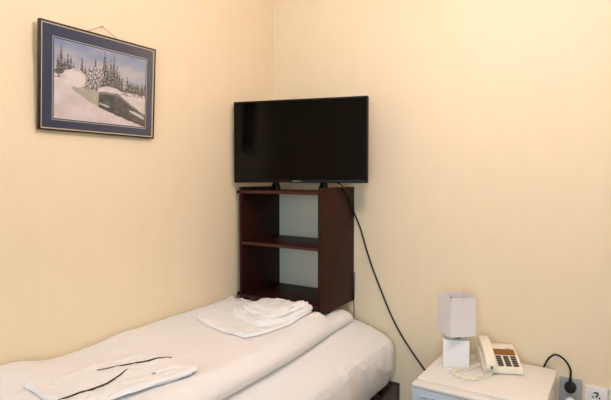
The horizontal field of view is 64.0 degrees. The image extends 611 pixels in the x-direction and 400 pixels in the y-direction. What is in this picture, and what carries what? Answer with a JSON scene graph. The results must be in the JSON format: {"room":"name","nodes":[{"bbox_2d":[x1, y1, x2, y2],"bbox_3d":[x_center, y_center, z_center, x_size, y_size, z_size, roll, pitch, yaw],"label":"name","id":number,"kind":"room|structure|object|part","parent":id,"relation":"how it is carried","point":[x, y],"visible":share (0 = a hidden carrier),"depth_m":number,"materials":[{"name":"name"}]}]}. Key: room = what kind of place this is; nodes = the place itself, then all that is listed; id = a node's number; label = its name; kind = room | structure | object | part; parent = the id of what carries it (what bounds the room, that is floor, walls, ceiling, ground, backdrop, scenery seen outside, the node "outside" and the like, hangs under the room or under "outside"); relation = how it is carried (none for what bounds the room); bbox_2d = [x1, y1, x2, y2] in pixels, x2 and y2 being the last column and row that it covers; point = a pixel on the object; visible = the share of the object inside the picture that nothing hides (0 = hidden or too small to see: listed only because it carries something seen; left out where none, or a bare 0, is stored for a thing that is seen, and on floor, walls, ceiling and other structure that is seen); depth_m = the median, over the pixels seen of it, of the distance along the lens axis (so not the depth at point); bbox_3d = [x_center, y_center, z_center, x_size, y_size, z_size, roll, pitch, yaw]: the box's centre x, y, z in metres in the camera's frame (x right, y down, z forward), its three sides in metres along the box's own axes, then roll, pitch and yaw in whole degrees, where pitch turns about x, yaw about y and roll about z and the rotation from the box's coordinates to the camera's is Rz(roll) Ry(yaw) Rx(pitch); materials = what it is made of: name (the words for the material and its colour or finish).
{"room":"hotel room","nodes":[
{"label":"hotel room","id":0,"kind":"room"},
{"bbox_2d":[0,0,272,364],"bbox_3d":[-1.443,-0.053,1.155,0.120,2.900,4.640,2,3,33],"label":"wall","id":1,"kind":"structure","parent":0,"point":[102,237],"depth_m":2.09,"materials":[{"name":"beige paint"}]},
{"bbox_3d":[-0.821,-0.695,1.965,0.020,0.007,0.006,2,3,33],"label":"nail","id":2,"kind":"object","parent":1,"relation":"attached to","visible":0},
{"bbox_2d":[37,18,155,138],"bbox_3d":[-0.812,-0.480,1.952,0.040,0.434,0.511,2,3,33],"label":"framed picture","id":3,"kind":"object","parent":2,"relation":"hanging from","point":[88,82],"visible":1,"depth_m":1.92,"materials":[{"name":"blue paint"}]},
{"bbox_2d":[54,38,145,126],"bbox_3d":[-0.809,-0.454,1.956,0.017,0.288,0.407,2,3,33],"label":"print","id":4,"kind":"object","parent":3,"relation":"attached to","point":[96,85],"depth_m":1.94},
{"bbox_2d":[273,0,610,399],"bbox_3d":[1.221,-0.097,2.119,3.300,2.900,0.120,2,3,33],"label":"wall","id":5,"kind":"structure","parent":0,"point":[489,157],"depth_m":2.31,"materials":[{"name":"beige paint"}]},
{"bbox_2d":[237,186,353,313],"bbox_3d":[-0.057,0.240,2.677,0.539,0.625,0.354,2,3,33],"label":"wall shelf","id":6,"kind":"object","parent":5,"relation":"attached to","point":[296,245],"visible":0.88,"depth_m":2.69,"materials":[{"name":"brown wood"}]},
{"bbox_3d":[-0.257,0.234,2.807,0.016,0.625,0.354,2,3,33],"label":"panel","id":7,"kind":"part","parent":6,"relation":"part of","materials":[{"name":"brown wood"}]},
{"bbox_3d":[0.048,0.229,2.817,0.484,0.575,0.005,2,3,33],"label":"panel","id":8,"kind":"part","parent":6,"relation":"part of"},
{"bbox_2d":[234,96,424,370],"bbox_3d":[0.204,0.307,2.573,1.161,1.653,0.234,1,3,17],"label":"television","id":9,"kind":"object","parent":6,"relation":"on","point":[323,141],"visible":0.88,"depth_m":2.51,"materials":[{"name":"black plastic"}]},
{"bbox_3d":[0.438,0.507,2.540,0.688,1.257,0.180,1,3,17],"label":"power cord","id":10,"kind":"part","parent":9,"relation":"part of","materials":[{"name":"black rubber"}]},
{"bbox_3d":[0.163,0.247,2.535,0.016,0.625,0.354,2,3,33],"label":"panel","id":11,"kind":"part","parent":6,"relation":"part of","materials":[{"name":"brown wood"}]},
{"bbox_2d":[353,272,354,318],"bbox_3d":[0.265,0.563,2.687,0.008,0.330,0.016,2,3,33],"label":"wire","id":12,"kind":"object","parent":6,"relation":"hanging from","point":[354,272],"visible":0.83,"depth_m":2.69,"materials":[{"name":"black rubber"}]},
{"bbox_2d":[543,354,576,393],"bbox_3d":[1.097,0.770,2.131,0.150,0.195,0.036,2,3,33],"label":"plug","id":13,"kind":"object","parent":5,"relation":"attached to","point":[570,387],"visible":0.88,"depth_m":2.10,"materials":[{"name":"black plastic"}]},
{"bbox_2d":[565,396,574,399],"bbox_3d":[1.166,1.102,2.091,0.039,0.503,0.121,-2,3,-41],"label":"plug","id":14,"kind":"object","parent":5,"relation":"attached to","point":[567,397],"visible":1,"depth_m":2.11,"materials":[{"name":"white plastic"}]},
{"bbox_2d":[559,376,581,399],"bbox_3d":[1.153,0.839,2.127,0.087,0.129,0.013,2,3,33],"label":"wall socket","id":15,"kind":"object","parent":5,"relation":"attached to","point":[577,395],"visible":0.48,"depth_m":2.12,"materials":[{"name":"grey plastic"}]},
{"bbox_2d":[585,385,607,399],"bbox_3d":[1.233,0.836,2.073,0.084,0.086,0.015,2,3,33],"label":"wall socket","id":16,"kind":"object","parent":5,"relation":"attached to","point":[591,392],"visible":1,"depth_m":2.07,"materials":[{"name":"white plastic"}]},
{"bbox_3d":[-0.009,1.488,0.294,3.540,0.100,4.640,2,3,33],"label":"floor","id":17,"kind":"structure","parent":0,"visible":0},
{"bbox_2d":[370,381,399,399],"bbox_3d":[-0.410,1.175,1.933,0.822,0.376,2.058,2,3,33],"label":"frame","id":18,"kind":"object","parent":17,"relation":"on","point":[391,391],"visible":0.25,"depth_m":2.49,"materials":[{"name":"brown wood"}]},
{"bbox_2d":[223,319,393,399],"bbox_3d":[-0.399,0.830,1.912,0.814,0.314,1.985,2,3,33],"label":"mattress","id":19,"kind":"object","parent":18,"relation":"on","point":[355,361],"visible":0.38,"depth_m":2.13,"materials":[{"name":"white fabric"}]},
{"bbox_2d":[0,296,352,399],"bbox_3d":[-0.466,0.605,1.945,0.682,0.129,1.838,2,3,33],"label":"duvet","id":20,"kind":"object","parent":19,"relation":"on","point":[227,363],"visible":0.56,"depth_m":1.90,"materials":[{"name":"white fabric"}]},
{"bbox_2d":[23,353,197,399],"bbox_3d":[-0.638,0.589,1.629,0.475,0.038,0.332,-3,4,-44],"label":"towel","id":21,"kind":"object","parent":20,"relation":"on","point":[110,380],"visible":1,"depth_m":1.61,"materials":[{"name":"white fabric"}]},
{"bbox_2d":[197,298,312,337],"bbox_3d":[-0.267,0.530,2.330,0.484,0.090,0.439,2,3,33],"label":"folded towel","id":22,"kind":"object","parent":20,"relation":"on","point":[243,318],"visible":1,"depth_m":2.27,"materials":[{"name":"white fabric"}]},
{"bbox_3d":[-0.077,1.086,1.713,0.030,0.174,1.994,2,3,33],"label":"rail","id":23,"kind":"part","parent":18,"relation":"part of","materials":[{"name":"brown wood"}]},
{"bbox_2d":[412,353,556,399],"bbox_3d":[0.762,1.047,2.065,0.488,0.619,0.469,2,3,33],"label":"nightstand","id":24,"kind":"object","parent":17,"relation":"on","point":[436,382],"visible":0.87,"depth_m":1.98,"materials":[{"name":"white wood"}]},
{"bbox_3d":[0.649,1.041,1.890,0.486,0.548,0.042,2,3,33],"label":"door","id":25,"kind":"part","parent":24,"relation":"part of","materials":[{"name":"white wood"}]},
{"bbox_2d":[437,291,475,368],"bbox_3d":[0.666,0.575,2.162,0.130,0.315,0.120,-1,3,-12],"label":"table lamp","id":26,"kind":"object","parent":24,"relation":"on","point":[456,309],"visible":0.99,"depth_m":2.12,"materials":[{"name":"white fabric"}]},
{"bbox_3d":[0.666,0.503,2.159,0.119,0.168,0.119,-1,3,-12],"label":"lamp shade","id":27,"kind":"part","parent":26,"relation":"part of","materials":[{"name":"white fabric"}]},
{"bbox_3d":[0.666,0.584,2.163,0.120,0.008,0.120,-1,3,-12],"label":"trim","id":28,"kind":"part","parent":26,"relation":"part of","materials":[{"name":"white fabric"}]},
{"bbox_3d":[0.666,0.422,2.155,0.120,0.008,0.120,-1,3,-12],"label":"trim","id":29,"kind":"part","parent":26,"relation":"part of","materials":[{"name":"white"}]},
{"bbox_2d":[450,335,522,380],"bbox_3d":[0.774,0.677,2.117,0.302,0.116,0.284,0,3,9],"label":"telephone","id":30,"kind":"object","parent":24,"relation":"on","point":[492,358],"visible":1,"depth_m":2.10,"materials":[{"name":"beige plastic"}]},
{"bbox_3d":[0.705,0.723,2.063,0.180,0.028,0.123,-1,3,-24],"label":"coiled cord","id":31,"kind":"part","parent":30,"relation":"part of","materials":[{"name":"beige plastic"}]}
]}

